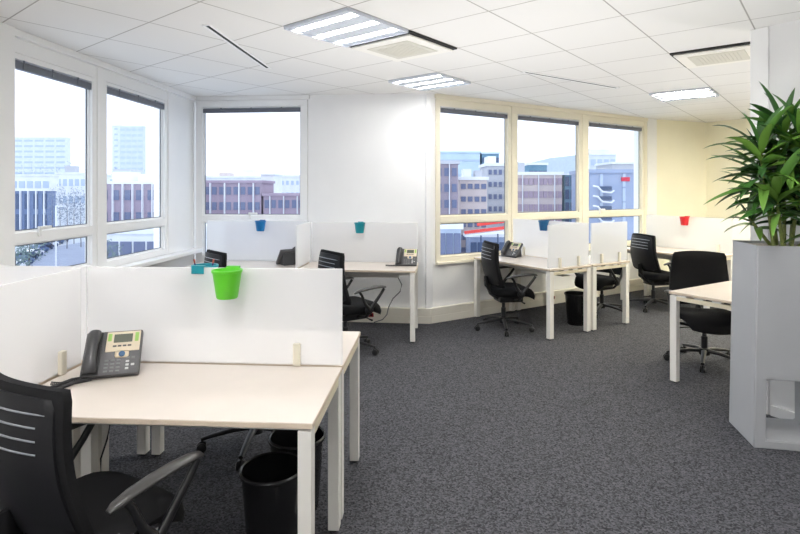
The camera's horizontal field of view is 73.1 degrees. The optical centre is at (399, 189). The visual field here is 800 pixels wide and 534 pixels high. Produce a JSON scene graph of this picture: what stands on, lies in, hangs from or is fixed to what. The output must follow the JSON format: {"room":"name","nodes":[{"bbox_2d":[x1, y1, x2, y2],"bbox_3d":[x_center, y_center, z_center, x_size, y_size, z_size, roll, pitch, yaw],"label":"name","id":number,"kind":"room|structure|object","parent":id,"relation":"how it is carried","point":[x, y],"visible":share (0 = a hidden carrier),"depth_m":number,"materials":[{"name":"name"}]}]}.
{"room":"open-plan office","nodes":[
{"label":"open-plan office","id":0,"kind":"room"},
{"bbox_2d":[0,22,192,326],"bbox_3d":[-2.997,0.210,1.563,0.280,2.686,10.300,0,0,4],"label":"wall","id":1,"kind":"structure","parent":0,"point":[183,106],"depth_m":3.76,"materials":[{"name":"paint"}]},
{"bbox_2d":[15,38,96,271],"bbox_3d":[-2.713,-0.190,4.201,0.095,1.785,1.065,0,0,4],"label":"window","id":2,"kind":"structure","parent":1,"relation":"in","point":[42,234],"depth_m":4.63,"materials":[{"name":"white"}]},
{"bbox_2d":[15,53,91,89],"bbox_3d":[-2.720,-0.921,4.202,0.046,0.108,0.939,0,0,4],"label":"window blind","id":3,"kind":"object","parent":2,"relation":"attached to","point":[23,63],"visible":0.7,"depth_m":4.19,"materials":[{"name":"grey"}]},
{"bbox_2d":[96,67,102,265],"bbox_3d":[-2.705,-0.190,4.778,0.120,1.785,0.084,0,0,4],"label":"trim","id":4,"kind":"structure","parent":1,"relation":"attached to","point":[99,78],"depth_m":4.76,"materials":[{"name":"white"}]},
{"bbox_2d":[15,28,195,100],"bbox_3d":[-2.611,-1.107,5.148,0.050,0.051,2.910,0,0,4],"label":"trim","id":5,"kind":"structure","parent":1,"relation":"attached to","point":[19,34],"depth_m":4.63,"materials":[{"name":"white"}]},
{"bbox_2d":[103,69,167,266],"bbox_3d":[-2.636,-0.190,5.386,0.062,1.785,1.140,0,0,4],"label":"window","id":6,"kind":"structure","parent":1,"relation":"in","point":[161,222],"depth_m":5.45,"materials":[{"name":"white"}]},
{"bbox_2d":[107,82,164,109],"bbox_3d":[-2.627,-0.926,5.386,0.046,0.098,1.014,0,0,4],"label":"window blind","id":7,"kind":"object","parent":6,"relation":"attached to","point":[114,90],"visible":0.84,"depth_m":5.31,"materials":[{"name":"grey"}]},
{"bbox_2d":[87,248,202,281],"bbox_3d":[-2.571,0.731,5.140,0.130,0.045,2.900,0,0,4],"label":"trim","id":8,"kind":"structure","parent":1,"relation":"attached to","point":[159,259],"depth_m":5.66,"materials":[{"name":"white"}]},
{"bbox_2d":[158,92,174,253],"bbox_3d":[-2.607,-0.190,6.031,0.120,1.785,0.150,0,0,4],"label":"trim","id":9,"kind":"structure","parent":1,"relation":"attached to","point":[171,97],"depth_m":6.02,"materials":[{"name":"white"}]},
{"bbox_2d":[107,172,153,220],"bbox_3d":[-44.417,4.227,93.850,12.000,14.653,8.800,0,0,0],"label":"building","id":10,"kind":"structure","parent":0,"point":[130,195],"depth_m":89.99,"materials":[{"name":"concrete"}]},
{"bbox_2d":[193,93,432,307],"bbox_3d":[-1.086,0.210,6.566,2.966,2.686,0.220,0,0,5],"label":"wall","id":11,"kind":"structure","parent":0,"point":[366,152],"depth_m":6.38,"materials":[{"name":"paint"}]},
{"bbox_2d":[196,99,307,261],"bbox_3d":[-1.794,-0.102,6.525,1.387,1.960,0.095,0,0,5],"label":"window","id":12,"kind":"structure","parent":11,"relation":"in","point":[202,217],"depth_m":6.53,"materials":[{"name":"white"}]},
{"bbox_2d":[203,106,299,112],"bbox_3d":[-1.794,-0.972,6.532,1.211,0.070,0.046,0,0,5],"label":"window blind","id":13,"kind":"object","parent":12,"relation":"attached to","point":[254,109],"visible":1,"depth_m":6.52,"materials":[{"name":"grey"}]},
{"bbox_2d":[196,95,309,100],"bbox_3d":[-1.803,-1.110,6.508,1.450,0.046,0.030,0,0,5],"label":"trim","id":14,"kind":"structure","parent":11,"relation":"attached to","point":[271,97],"depth_m":6.49,"materials":[{"name":"white"}]},
{"bbox_2d":[342,307,430,323],"bbox_3d":[-1.084,1.466,6.425,2.896,0.175,0.060,0,0,5],"label":"baseboard","id":15,"kind":"structure","parent":11,"relation":"attached to","point":[395,314],"depth_m":6.29,"materials":[{"name":"white plastic"}]},
{"bbox_2d":[0,0,799,122],"bbox_3d":[3.303,-1.233,2.732,13.646,0.200,13.048,0,0,0],"label":"ceiling","id":16,"kind":"structure","parent":0,"point":[627,45],"depth_m":4.21,"materials":[{"name":"tile"}]},
{"bbox_2d":[202,24,271,68],"bbox_3d":[-1.275,-1.130,4.355,0.064,0.006,1.324,0,0,4],"label":"ceiling vent","id":17,"kind":"object","parent":16,"relation":"in","point":[209,27],"visible":1,"depth_m":4.20,"materials":[{"name":"white"}]},
{"bbox_2d":[284,7,407,46],"bbox_3d":[-0.371,-1.122,3.776,0.625,0.022,0.614,0,0,39],"label":"recessed light","id":18,"kind":"object","parent":16,"relation":"in","point":[345,27],"visible":1,"depth_m":3.74,"materials":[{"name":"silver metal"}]},
{"bbox_2d":[350,30,456,61],"bbox_3d":[0.020,-1.114,4.259,0.625,0.036,0.614,0,0,39],"label":"air conditioning unit","id":19,"kind":"object","parent":16,"relation":"attached to","point":[410,45],"visible":1,"depth_m":4.18,"materials":[{"name":"white"}]},
{"bbox_2d":[367,41,436,58],"bbox_3d":[0.020,-1.099,4.259,0.405,0.007,0.394,0,0,39],"label":"return grille","id":20,"kind":"object","parent":19,"relation":"attached to","point":[398,49],"depth_m":4.22,"materials":[{"name":"white"}]},
{"bbox_2d":[388,72,470,90],"bbox_3d":[0.310,-1.122,5.624,0.625,0.022,0.614,0,0,39],"label":"recessed light","id":21,"kind":"object","parent":16,"relation":"in","point":[437,80],"visible":1,"depth_m":5.60,"materials":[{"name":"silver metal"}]},
{"bbox_2d":[649,87,718,101],"bbox_3d":[3.351,-1.122,6.363,0.625,0.022,0.614,0,0,39],"label":"recessed light","id":22,"kind":"object","parent":16,"relation":"in","point":[705,92],"visible":1,"depth_m":6.33,"materials":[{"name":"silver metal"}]},
{"bbox_2d":[670,42,749,68],"bbox_3d":[2.669,-1.114,4.515,0.625,0.036,0.614,0,0,39],"label":"air conditioning unit","id":23,"kind":"object","parent":16,"relation":"attached to","point":[739,52],"visible":0.77,"depth_m":4.44,"materials":[{"name":"white"}]},
{"bbox_2d":[687,50,749,65],"bbox_3d":[2.669,-1.099,4.515,0.405,0.007,0.394,0,0,39],"label":"return grille","id":24,"kind":"object","parent":23,"relation":"attached to","point":[733,55],"depth_m":4.48,"materials":[{"name":"white"}]},
{"bbox_2d":[109,286,799,533],"bbox_3d":[3.303,1.678,2.732,13.646,0.250,13.048,0,0,0],"label":"floor","id":25,"kind":"structure","parent":0,"point":[464,429],"depth_m":3.27,"materials":[{"name":"grey carpet"}]},
{"bbox_2d":[39,362,81,478],"bbox_3d":[-2.144,1.185,2.311,1.222,0.735,0.607,0,0,4],"label":"desk","id":26,"kind":"object","parent":25,"relation":"on","point":[75,432],"visible":0.1,"depth_m":2.53,"materials":[{"name":"white"}]},
{"bbox_2d":[0,265,86,359],"bbox_3d":[-2.120,0.591,2.613,1.240,0.450,0.037,0,0,4],"label":"screen","id":27,"kind":"object","parent":26,"relation":"on","point":[8,274],"visible":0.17,"depth_m":2.59,"materials":[{"name":"beige plastic"}]},
{"bbox_2d":[0,373,203,533],"bbox_3d":[-1.084,1.060,1.790,0.680,0.985,0.685,0,0,29],"label":"office chair","id":28,"kind":"object","parent":25,"relation":"on","point":[41,492],"visible":0.96,"depth_m":1.56,"materials":[{"name":"black fabric"}]},
{"bbox_2d":[0,373,94,533],"bbox_3d":[-1.149,0.810,1.659,0.530,0.485,0.142,0,0,29],"label":"chair backrest","id":29,"kind":"object","parent":28,"relation":"on","point":[40,494],"depth_m":1.54,"materials":[{"name":"plastic"}]},
{"bbox_2d":[80,327,149,476],"bbox_3d":[-2.105,1.185,2.939,1.222,0.735,0.607,0,0,4],"label":"desk","id":30,"kind":"object","parent":25,"relation":"on","point":[143,432],"visible":0.16,"depth_m":3.15,"materials":[{"name":"white"}]},
{"bbox_2d":[43,363,341,533],"bbox_3d":[-0.896,1.185,2.232,1.222,0.735,0.607,0,0,4],"label":"desk","id":31,"kind":"object","parent":25,"relation":"on","point":[162,394],"visible":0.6,"depth_m":2.17,"materials":[{"name":"laminate"}]},
{"bbox_2d":[0,268,80,383],"bbox_3d":[-1.510,0.591,2.263,0.037,0.450,0.545,0,0,4],"label":"screen","id":32,"kind":"object","parent":31,"relation":"attached to","point":[40,317],"visible":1,"depth_m":2.27,"materials":[{"name":"beige plastic"}]},
{"bbox_2d":[50,330,143,384],"bbox_3d":[-1.322,0.720,2.374,0.332,0.193,0.202,0,0,-17],"label":"desk phone","id":33,"kind":"object","parent":31,"relation":"on","point":[117,353],"visible":1,"depth_m":2.38,"materials":[{"name":"grey"}]},
{"bbox_2d":[88,266,341,366],"bbox_3d":[-0.880,0.591,2.535,1.225,0.450,0.038,0,0,4],"label":"screen","id":34,"kind":"object","parent":31,"relation":"attached to","point":[293,316],"visible":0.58,"depth_m":2.54,"materials":[{"name":"beige plastic"}]},
{"bbox_2d":[211,265,242,299],"bbox_3d":[-0.788,0.425,2.475,0.137,0.136,0.158,0,0,4],"label":"pot","id":35,"kind":"object","parent":34,"relation":"hanging from","point":[226,280],"visible":1,"depth_m":2.42,"materials":[{"name":"green plastic"}]},
{"bbox_2d":[204,249,226,267],"bbox_3d":[-1.613,1.060,5.217,0.649,0.985,0.664,0,0,-40],"label":"office chair","id":36,"kind":"object","parent":25,"relation":"on","point":[220,258],"visible":0.12,"depth_m":4.98,"materials":[{"name":"plastic"}]},
{"bbox_2d":[98,331,360,518],"bbox_3d":[-0.857,1.185,2.860,1.222,0.735,0.607,0,0,4],"label":"desk","id":37,"kind":"object","parent":25,"relation":"on","point":[350,340],"visible":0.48,"depth_m":2.97,"materials":[{"name":"white"}]},
{"bbox_2d":[196,428,273,470],"bbox_3d":[-0.879,1.061,3.277,0.662,0.985,0.637,0,0,3],"label":"office chair","id":38,"kind":"object","parent":25,"relation":"on","point":[201,446],"visible":0.13,"depth_m":3.19,"materials":[{"name":"black plastic"}]},
{"bbox_2d":[185,261,308,267],"bbox_3d":[-1.673,1.185,5.927,1.222,0.735,0.607,0,0,5],"label":"desk","id":39,"kind":"object","parent":25,"relation":"on","point":[243,264],"visible":0.05,"depth_m":5.93,"materials":[{"name":"white"}]},
{"bbox_2d":[207,220,308,260],"bbox_3d":[-1.648,0.585,6.229,1.210,0.463,0.037,0,0,5],"label":"screen","id":40,"kind":"object","parent":39,"relation":"on","point":[240,239],"visible":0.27,"depth_m":6.24,"materials":[{"name":"beige plastic"}]},
{"bbox_2d":[276,247,294,265],"bbox_3d":[-1.197,0.720,5.976,0.332,0.193,0.202,0,0,-35],"label":"desk phone","id":41,"kind":"object","parent":39,"relation":"on","point":[286,256],"visible":0.84,"depth_m":5.87,"materials":[{"name":"grey"}]},
{"bbox_2d":[295,222,310,267],"bbox_3d":[-1.062,0.591,5.876,0.037,0.450,0.585,0,0,5],"label":"screen","id":42,"kind":"object","parent":39,"relation":"on","point":[302,231],"visible":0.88,"depth_m":5.81,"materials":[{"name":"beige plastic"}]},
{"bbox_2d":[239,451,297,533],"bbox_3d":[-0.552,1.373,2.335,0.280,0.359,0.280,0,0,0],"label":"waste bin","id":43,"kind":"object","parent":25,"relation":"on","point":[269,480],"visible":0.88,"depth_m":2.25,"materials":[{"name":"black plastic"}]},
{"bbox_2d":[268,426,325,510],"bbox_3d":[-0.503,1.373,2.640,0.280,0.359,0.280,0,0,0],"label":"waste bin","id":44,"kind":"object","parent":25,"relation":"on","point":[278,440],"visible":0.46,"depth_m":2.63,"materials":[{"name":"black plastic"}]},
{"bbox_2d":[318,249,385,355],"bbox_3d":[-0.524,1.060,5.195,0.678,0.985,0.679,0,0,-35],"label":"office chair","id":45,"kind":"object","parent":25,"relation":"on","point":[353,307],"visible":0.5,"depth_m":5.02,"materials":[{"name":"plastic"}]},
{"bbox_2d":[320,249,351,304],"bbox_3d":[-0.643,0.810,5.105,0.142,0.485,0.530,0,0,-35],"label":"chair backrest","id":46,"kind":"object","parent":45,"relation":"on","point":[329,259],"depth_m":4.94,"materials":[{"name":"plastic"}]},
{"bbox_2d":[301,262,417,342],"bbox_3d":[-0.427,1.185,5.822,1.222,0.735,0.607,0,0,5],"label":"desk","id":47,"kind":"object","parent":25,"relation":"on","point":[352,269],"visible":0.63,"depth_m":5.63,"materials":[{"name":"white"}]},
{"bbox_2d":[312,222,417,261],"bbox_3d":[-0.402,0.592,6.124,1.210,0.448,0.037,0,0,5],"label":"screen","id":48,"kind":"object","parent":47,"relation":"on","point":[380,241],"visible":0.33,"depth_m":6.13,"materials":[{"name":"beige plastic"}]},
{"bbox_2d":[386,247,417,265],"bbox_3d":[0.020,0.720,5.845,0.332,0.193,0.202,0,0,8],"label":"desk phone","id":49,"kind":"object","parent":47,"relation":"on","point":[404,257],"visible":1,"depth_m":5.82,"materials":[{"name":"grey"}]},
{"bbox_2d":[474,240,537,336],"bbox_3d":[1.155,1.060,6.032,0.690,0.985,0.673,0,0,-10],"label":"office chair","id":50,"kind":"object","parent":25,"relation":"on","point":[502,291],"visible":0.98,"depth_m":5.89,"materials":[{"name":"plastic"}]},
{"bbox_2d":[483,240,504,287],"bbox_3d":[1.012,0.810,6.009,0.142,0.485,0.530,0,0,-10],"label":"backrest","id":51,"kind":"object","parent":50,"relation":"on","point":[491,267],"depth_m":5.85,"materials":[{"name":"plastic"}]},
{"bbox_2d":[474,255,590,339],"bbox_3d":[1.494,1.185,6.247,0.644,0.735,1.222,0,0,-32],"label":"desk","id":52,"kind":"object","parent":25,"relation":"on","point":[529,263],"visible":0.88,"depth_m":5.89,"materials":[{"name":"white"}]},
{"bbox_2d":[500,240,522,257],"bbox_3d":[1.325,0.720,6.634,0.202,0.193,0.332,0,0,-38],"label":"desk phone","id":53,"kind":"object","parent":52,"relation":"on","point":[510,249],"visible":0.88,"depth_m":6.58,"materials":[{"name":"grey"}]},
{"bbox_2d":[515,268,569,276],"bbox_3d":[1.631,0.921,6.333,0.106,0.074,0.820,0,0,-32],"label":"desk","id":54,"kind":"object","parent":52,"relation":"on","point":[562,275],"depth_m":6.01,"materials":[{"name":"white"}]},
{"bbox_2d":[513,218,583,257],"bbox_3d":[1.758,0.591,6.442,0.037,0.450,1.170,0,0,-32],"label":"screen","id":55,"kind":"object","parent":52,"relation":"on","point":[527,232],"visible":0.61,"depth_m":6.67,"materials":[{"name":"beige plastic"}]},
{"bbox_2d":[547,223,588,267],"bbox_3d":[1.804,0.591,5.750,0.629,0.450,0.037,0,0,-32],"label":"screen","id":56,"kind":"object","parent":52,"relation":"on","point":[567,244],"visible":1,"depth_m":5.74,"materials":[{"name":"beige plastic"}]},
{"bbox_2d":[515,255,629,330],"bbox_3d":[2.067,1.185,6.606,0.644,0.735,1.222,0,0,-32],"label":"desk","id":57,"kind":"object","parent":25,"relation":"on","point":[624,264],"visible":0.57,"depth_m":6.20,"materials":[{"name":"white"}]},
{"bbox_2d":[591,221,626,263],"bbox_3d":[2.377,0.591,6.108,0.629,0.450,0.037,0,0,-32],"label":"screen","id":58,"kind":"object","parent":57,"relation":"on","point":[608,239],"visible":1,"depth_m":6.10,"materials":[{"name":"beige plastic"}]},
{"bbox_2d":[564,291,583,325],"bbox_3d":[2.049,1.373,6.264,0.280,0.359,0.280,0,0,0],"label":"waste bin","id":59,"kind":"object","parent":25,"relation":"on","point":[574,300],"visible":0.75,"depth_m":6.17,"materials":[{"name":"black plastic"}]},
{"bbox_2d":[574,267,621,318],"bbox_3d":[2.540,1.060,6.784,0.677,0.985,0.666,0,0,-29],"label":"office chair","id":60,"kind":"object","parent":25,"relation":"on","point":[604,282],"visible":0.35,"depth_m":6.67,"materials":[{"name":"black fabric"}]},
{"bbox_2d":[629,233,670,312],"bbox_3d":[3.348,1.060,7.087,0.627,0.985,0.659,0,0,-12],"label":"office chair","id":61,"kind":"object","parent":25,"relation":"on","point":[643,252],"visible":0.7,"depth_m":6.97,"materials":[{"name":"black fabric"}]},
{"bbox_2d":[631,233,660,272],"bbox_3d":[3.179,0.810,7.051,0.142,0.485,0.530,0,0,-12],"label":"backrest","id":62,"kind":"object","parent":61,"relation":"on","point":[644,258],"depth_m":6.94,"materials":[{"name":"plastic"}]},
{"bbox_2d":[620,247,732,310],"bbox_3d":[3.672,1.185,7.239,0.608,0.735,1.222,0,0,-32],"label":"desk","id":63,"kind":"object","parent":25,"relation":"on","point":[662,253],"visible":0.24,"depth_m":7.30,"materials":[{"name":"white"}]},
{"bbox_2d":[646,215,732,252],"bbox_3d":[3.927,0.591,7.410,0.038,0.450,1.200,0,0,-32],"label":"screen","id":64,"kind":"object","parent":63,"relation":"on","point":[701,233],"visible":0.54,"depth_m":7.33,"materials":[{"name":"beige plastic"}]},
{"bbox_2d":[649,246,732,295],"bbox_3d":[4.211,1.185,7.576,0.607,0.735,1.222,0,0,-32],"label":"desk","id":65,"kind":"object","parent":25,"relation":"on","point":[650,286],"visible":0.07,"depth_m":7.89,"materials":[{"name":"white"}]},
{"bbox_2d":[732,218,749,239],"bbox_3d":[4.518,0.591,7.076,0.575,0.450,0.037,0,0,-32],"label":"screen","id":66,"kind":"object","parent":65,"relation":"on","point":[745,234],"visible":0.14,"depth_m":7.03,"materials":[{"name":"beige plastic"}]},
{"bbox_2d":[663,251,730,372],"bbox_3d":[2.733,1.060,4.857,0.670,0.985,0.670,0,0,12],"label":"office chair","id":67,"kind":"object","parent":25,"relation":"on","point":[688,269],"visible":0.72,"depth_m":4.95,"materials":[{"name":"black fabric"}]},
{"bbox_2d":[669,251,729,304],"bbox_3d":[2.769,0.810,5.001,0.530,0.485,0.142,0,0,12],"label":"backrest","id":68,"kind":"object","parent":67,"relation":"on","point":[688,269],"depth_m":5.01,"materials":[{"name":"black fabric"}]},
{"bbox_2d":[669,280,731,382],"bbox_3d":[2.858,1.185,4.442,1.222,0.735,0.607,0,0,-32],"label":"desk","id":69,"kind":"object","parent":25,"relation":"on","point":[720,293],"visible":0.41,"depth_m":4.34,"materials":[{"name":"white"}]},
{"bbox_2d":[729,240,799,450],"bbox_3d":[2.389,0.944,3.388,0.460,1.218,0.370,0,0,11],"label":"planter","id":70,"kind":"object","parent":25,"relation":"on","point":[765,307],"visible":0.97,"depth_m":3.25,"materials":[{"name":"plastic"}]},
{"bbox_2d":[703,82,799,245],"bbox_3d":[2.307,-0.163,3.305,0.702,1.041,0.847,0,0,-30],"label":"plant","id":71,"kind":"object","parent":70,"relation":"on","point":[777,171],"visible":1,"depth_m":3.32,"materials":[{"name":"green plant"}]},
{"bbox_2d":[432,94,639,306],"bbox_3d":[2.142,0.210,7.582,4.450,2.686,0.220,0,0,-32],"label":"wall","id":72,"kind":"structure","parent":0,"point":[452,283],"depth_m":6.58,"materials":[{"name":"paint"}]},
{"bbox_2d":[425,93,431,307],"bbox_3d":[0.330,0.210,6.320,0.070,2.685,0.060,0,0,-13],"label":"trim","id":73,"kind":"structure","parent":72,"relation":"attached to","point":[428,96],"depth_m":6.29,"materials":[{"name":"paint"}]},
{"bbox_2d":[435,98,510,261],"bbox_3d":[0.920,-0.115,6.711,1.198,1.935,0.062,0,0,-32],"label":"window","id":74,"kind":"structure","parent":72,"relation":"in","point":[505,217],"depth_m":6.64,"materials":[{"name":"beige"}]},
{"bbox_2d":[440,106,507,118],"bbox_3d":[0.925,-0.959,6.704,1.072,0.073,0.046,0,0,-32],"label":"window blind","id":75,"kind":"object","parent":74,"relation":"attached to","point":[450,110],"visible":1,"depth_m":6.68,"materials":[{"name":"grey"}]},
{"bbox_2d":[511,107,514,241],"bbox_3d":[1.440,-0.115,7.061,0.054,1.935,0.120,0,0,-32],"label":"trim","id":76,"kind":"structure","parent":72,"relation":"attached to","point":[512,108],"depth_m":7.00,"materials":[{"name":"beige"}]},
{"bbox_2d":[435,93,647,120],"bbox_3d":[2.160,-1.107,7.440,4.110,0.051,0.040,0,0,-32],"label":"trim","id":77,"kind":"structure","parent":72,"relation":"attached to","point":[439,96],"depth_m":7.17,"materials":[{"name":"beige"}]},
{"bbox_2d":[430,278,657,323],"bbox_3d":[2.224,1.466,7.468,4.430,0.175,0.060,0,0,-32],"label":"baseboard","id":78,"kind":"structure","parent":72,"relation":"attached to","point":[489,306],"depth_m":6.79,"materials":[{"name":"white plastic"}]},
{"bbox_2d":[515,107,581,222],"bbox_3d":[2.031,-0.115,7.405,1.314,1.935,0.062,0,0,-32],"label":"window","id":79,"kind":"structure","parent":72,"relation":"in","point":[577,214],"depth_m":7.50,"materials":[{"name":"beige"}]},
{"bbox_2d":[518,114,578,125],"bbox_3d":[2.036,-0.959,7.398,1.188,0.073,0.046,0,0,-32],"label":"window blind","id":80,"kind":"object","parent":79,"relation":"attached to","point":[520,116],"visible":1,"depth_m":7.37,"materials":[{"name":"grey"}]},
{"bbox_2d":[582,114,585,222],"bbox_3d":[2.614,-0.115,7.795,0.087,1.935,0.120,0,0,-32],"label":"trim","id":81,"kind":"structure","parent":72,"relation":"attached to","point":[583,115],"depth_m":7.73,"materials":[{"name":"beige"}]},
{"bbox_2d":[586,115,643,248],"bbox_3d":[3.257,-0.115,8.152,1.382,1.935,0.095,0,0,-32],"label":"window","id":82,"kind":"structure","parent":72,"relation":"in","point":[601,213],"depth_m":8.27,"materials":[{"name":"beige"}]},
{"bbox_2d":[589,121,641,130],"bbox_3d":[3.253,-0.959,8.158,1.256,0.073,0.046,0,0,-32],"label":"window blind","id":83,"kind":"object","parent":82,"relation":"attached to","point":[591,124],"visible":1,"depth_m":8.12,"materials":[{"name":"grey"}]},
{"bbox_2d":[634,118,656,232],"bbox_3d":[3.945,-0.130,8.691,0.235,2.006,0.250,0,0,-32],"label":"wall","id":84,"kind":"structure","parent":72,"relation":"attached to","point":[651,123],"depth_m":8.60,"materials":[{"name":"paint"}]},
{"bbox_2d":[644,121,646,233],"bbox_3d":[3.851,-0.115,8.567,0.066,1.935,0.120,0,0,-32],"label":"trim","id":85,"kind":"structure","parent":72,"relation":"attached to","point":[645,122],"depth_m":8.51,"materials":[{"name":"beige"}]},
{"bbox_2d":[657,120,706,271],"bbox_3d":[4.596,0.210,8.949,1.153,2.686,0.150,0,0,-21],"label":"wall","id":86,"kind":"structure","parent":0,"point":[681,155],"depth_m":8.88,"materials":[{"name":"beige paint"}]},
{"bbox_2d":[707,119,749,218],"bbox_3d":[7.608,0.210,5.314,0.150,2.686,9.000,0,0,-32],"label":"wall","id":87,"kind":"structure","parent":0,"point":[715,134],"depth_m":8.87,"materials":[{"name":"beige paint"}]},
{"bbox_2d":[768,19,799,418],"bbox_3d":[3.399,0.210,2.502,0.152,2.686,3.200,0,0,-32],"label":"wall","id":88,"kind":"structure","parent":0,"point":[784,38],"depth_m":3.66,"materials":[{"name":"grey paint"}]},
{"bbox_2d":[750,27,768,413],"bbox_3d":[2.581,0.211,3.821,0.162,2.684,0.115,0,0,-32],"label":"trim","id":89,"kind":"structure","parent":88,"relation":"attached to","point":[759,38],"depth_m":3.78,"materials":[{"name":"white"}]},
{"label":"outside","id":90,"kind":"structure","parent":0,"visible":0},
{"bbox_2d":[531,155,574,173],"bbox_3d":[172.222,-14.447,700.000,300.000,52.000,160.000,0,0,0],"label":"hill","id":91,"kind":"structure","parent":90,"point":[565,164],"depth_m":619.96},
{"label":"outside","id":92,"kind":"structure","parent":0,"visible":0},
{"bbox_2d":[30,242,84,265],"bbox_3d":[-49.000,11.533,101.000,42.000,0.040,98.000,0,0,0],"label":"road","id":93,"kind":"structure","parent":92,"point":[71,254],"depth_m":93.48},
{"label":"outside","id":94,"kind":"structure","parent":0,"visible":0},
{"bbox_2d":[15,237,84,252],"bbox_3d":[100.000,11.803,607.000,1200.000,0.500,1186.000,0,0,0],"label":"ground","id":95,"kind":"structure","parent":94,"point":[71,241],"depth_m":118.84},
{"bbox_2d":[15,189,56,229],"bbox_3d":[-92.563,5.645,129.100,19.226,11.816,3.300,0,0,0],"label":"building","id":96,"kind":"structure","parent":95,"relation":"on","point":[30,208],"depth_m":127.90,"materials":[{"name":"glass"}]},
{"bbox_2d":[15,174,60,225],"bbox_3d":[-108.333,3.582,152.000,22.722,15.942,4.500,0,0,0],"label":"building","id":97,"kind":"structure","parent":95,"relation":"on","point":[22,181],"depth_m":150.01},
{"bbox_2d":[15,137,70,173],"bbox_3d":[-293.222,-14.946,423.000,67.389,52.997,6.500,0,0,0],"label":"building","id":98,"kind":"structure","parent":95,"relation":"on","point":[31,153],"depth_m":420.00,"materials":[{"name":"concrete"}]},
{"bbox_2d":[55,166,84,225],"bbox_3d":[-99.611,2.082,167.000,11.500,18.942,4.500,0,0,0],"label":"building","id":99,"kind":"structure","parent":95,"relation":"on","point":[72,178],"depth_m":165.00,"materials":[{"name":"concrete"}]},
{"bbox_2d":[111,124,119,171],"bbox_3d":[-191.963,-16.353,367.000,5.907,55.812,4.500,0,0,0],"label":"building","id":100,"kind":"structure","parent":95,"relation":"on","point":[115,127],"depth_m":364.99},
{"bbox_2d":[119,125,145,173],"bbox_3d":[-179.000,-15.723,362.000,15.833,54.553,4.500,0,0,0],"label":"building","id":101,"kind":"structure","parent":95,"relation":"on","point":[132,137],"depth_m":360.03,"materials":[{"name":"concrete"}]},
{"bbox_2d":[107,223,206,257],"bbox_3d":[-32.933,8.310,77.000,13.033,6.486,10.500,0,0,0],"label":"building","id":102,"kind":"structure","parent":95,"relation":"on","point":[139,240],"depth_m":71.85,"materials":[{"name":"concrete"}]},
{"bbox_2d":[206,169,260,179],"bbox_3d":[-43.426,3.071,146.000,14.759,16.964,12.500,0,0,0],"label":"building","id":103,"kind":"structure","parent":95,"relation":"on","point":[247,174],"depth_m":140.00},
{"bbox_2d":[206,180,274,213],"bbox_3d":[-33.704,4.878,104.850,16.426,13.349,10.800,0,0,0],"label":"building","id":104,"kind":"structure","parent":95,"relation":"on","point":[222,196],"depth_m":100.00,"materials":[{"name":"concrete"}]},
{"bbox_2d":[262,193,299,213],"bbox_3d":[-20.232,6.082,104.850,10.593,10.942,10.800,0,0,0],"label":"building","id":105,"kind":"structure","parent":95,"relation":"on","point":[273,203],"depth_m":100.00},
{"bbox_2d":[282,175,299,192],"bbox_3d":[-27.500,3.902,141.000,8.000,15.303,12.500,0,0,0],"label":"building","id":106,"kind":"structure","parent":95,"relation":"on","point":[290,183],"depth_m":134.99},
{"bbox_2d":[440,160,459,214],"bbox_3d":[4.550,3.649,79.600,8.156,15.809,4.300,0,0,0],"label":"building","id":107,"kind":"structure","parent":95,"relation":"on","point":[448,168],"depth_m":78.00,"materials":[{"name":"concrete"}]},
{"bbox_2d":[440,224,462,254],"bbox_3d":[4.363,7.665,66.000,5.782,7.775,8.500,0,0,0],"label":"building","id":108,"kind":"structure","parent":95,"relation":"on","point":[450,234],"depth_m":61.85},
{"bbox_2d":[440,151,480,176],"bbox_3d":[14.778,0.319,159.000,15.982,22.468,14.500,0,0,0],"label":"building","id":109,"kind":"structure","parent":95,"relation":"on","point":[468,159],"depth_m":152.00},
{"bbox_2d":[458,169,488,252],"bbox_3d":[11.161,4.167,84.500,4.600,14.772,5.500,0,0,0],"label":"building","id":110,"kind":"structure","parent":95,"relation":"on","point":[472,191],"depth_m":82.00,"materials":[{"name":"concrete"}]},
{"bbox_2d":[463,222,503,251],"bbox_3d":[11.690,7.713,71.100,6.646,7.681,2.400,0,0,0],"label":"canopy","id":111,"kind":"object","parent":95,"relation":"on","point":[479,232],"visible":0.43,"depth_m":70.00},
{"bbox_2d":[466,233,503,252],"bbox_3d":[13.018,8.797,76.500,7.352,5.512,5.500,0,0,0],"label":"building","id":112,"kind":"structure","parent":95,"relation":"on","point":[473,242],"depth_m":74.01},
{"bbox_2d":[479,156,503,227],"bbox_3d":[15.930,2.971,92.000,3.841,17.164,8.500,0,0,0],"label":"building","id":113,"kind":"structure","parent":95,"relation":"on","point":[490,168],"depth_m":87.99,"materials":[{"name":"concrete"}]},
{"bbox_2d":[518,162,563,220],"bbox_3d":[21.978,3.532,89.850,8.144,16.042,8.800,0,0,0],"label":"building","id":114,"kind":"structure","parent":95,"relation":"on","point":[537,191],"depth_m":85.85,"materials":[{"name":"concrete"}]},
{"bbox_2d":[562,174,570,221],"bbox_3d":[27.349,4.468,91.000,2.192,14.170,8.500,0,0,0],"label":"building","id":115,"kind":"structure","parent":95,"relation":"on","point":[566,178],"depth_m":87.01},
{"bbox_2d":[569,169,633,242],"bbox_3d":[32.204,4.362,77.760,12.833,14.383,8.980,0,0,0],"label":"building","id":116,"kind":"structure","parent":95,"relation":"on","point":[609,189],"depth_m":74.01,"materials":[{"name":"concrete"}]},
{"bbox_2d":[589,149,616,168],"bbox_3d":[54.460,0.227,149.000,7.581,22.651,8.500,0,0,0],"label":"building","id":117,"kind":"structure","parent":95,"relation":"on","point":[596,156],"depth_m":145.00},
{"bbox_2d":[595,162,633,168],"bbox_3d":[56.707,2.589,127.000,18.122,17.927,10.500,0,0,0],"label":"building","id":118,"kind":"structure","parent":95,"relation":"on","point":[608,165],"depth_m":121.99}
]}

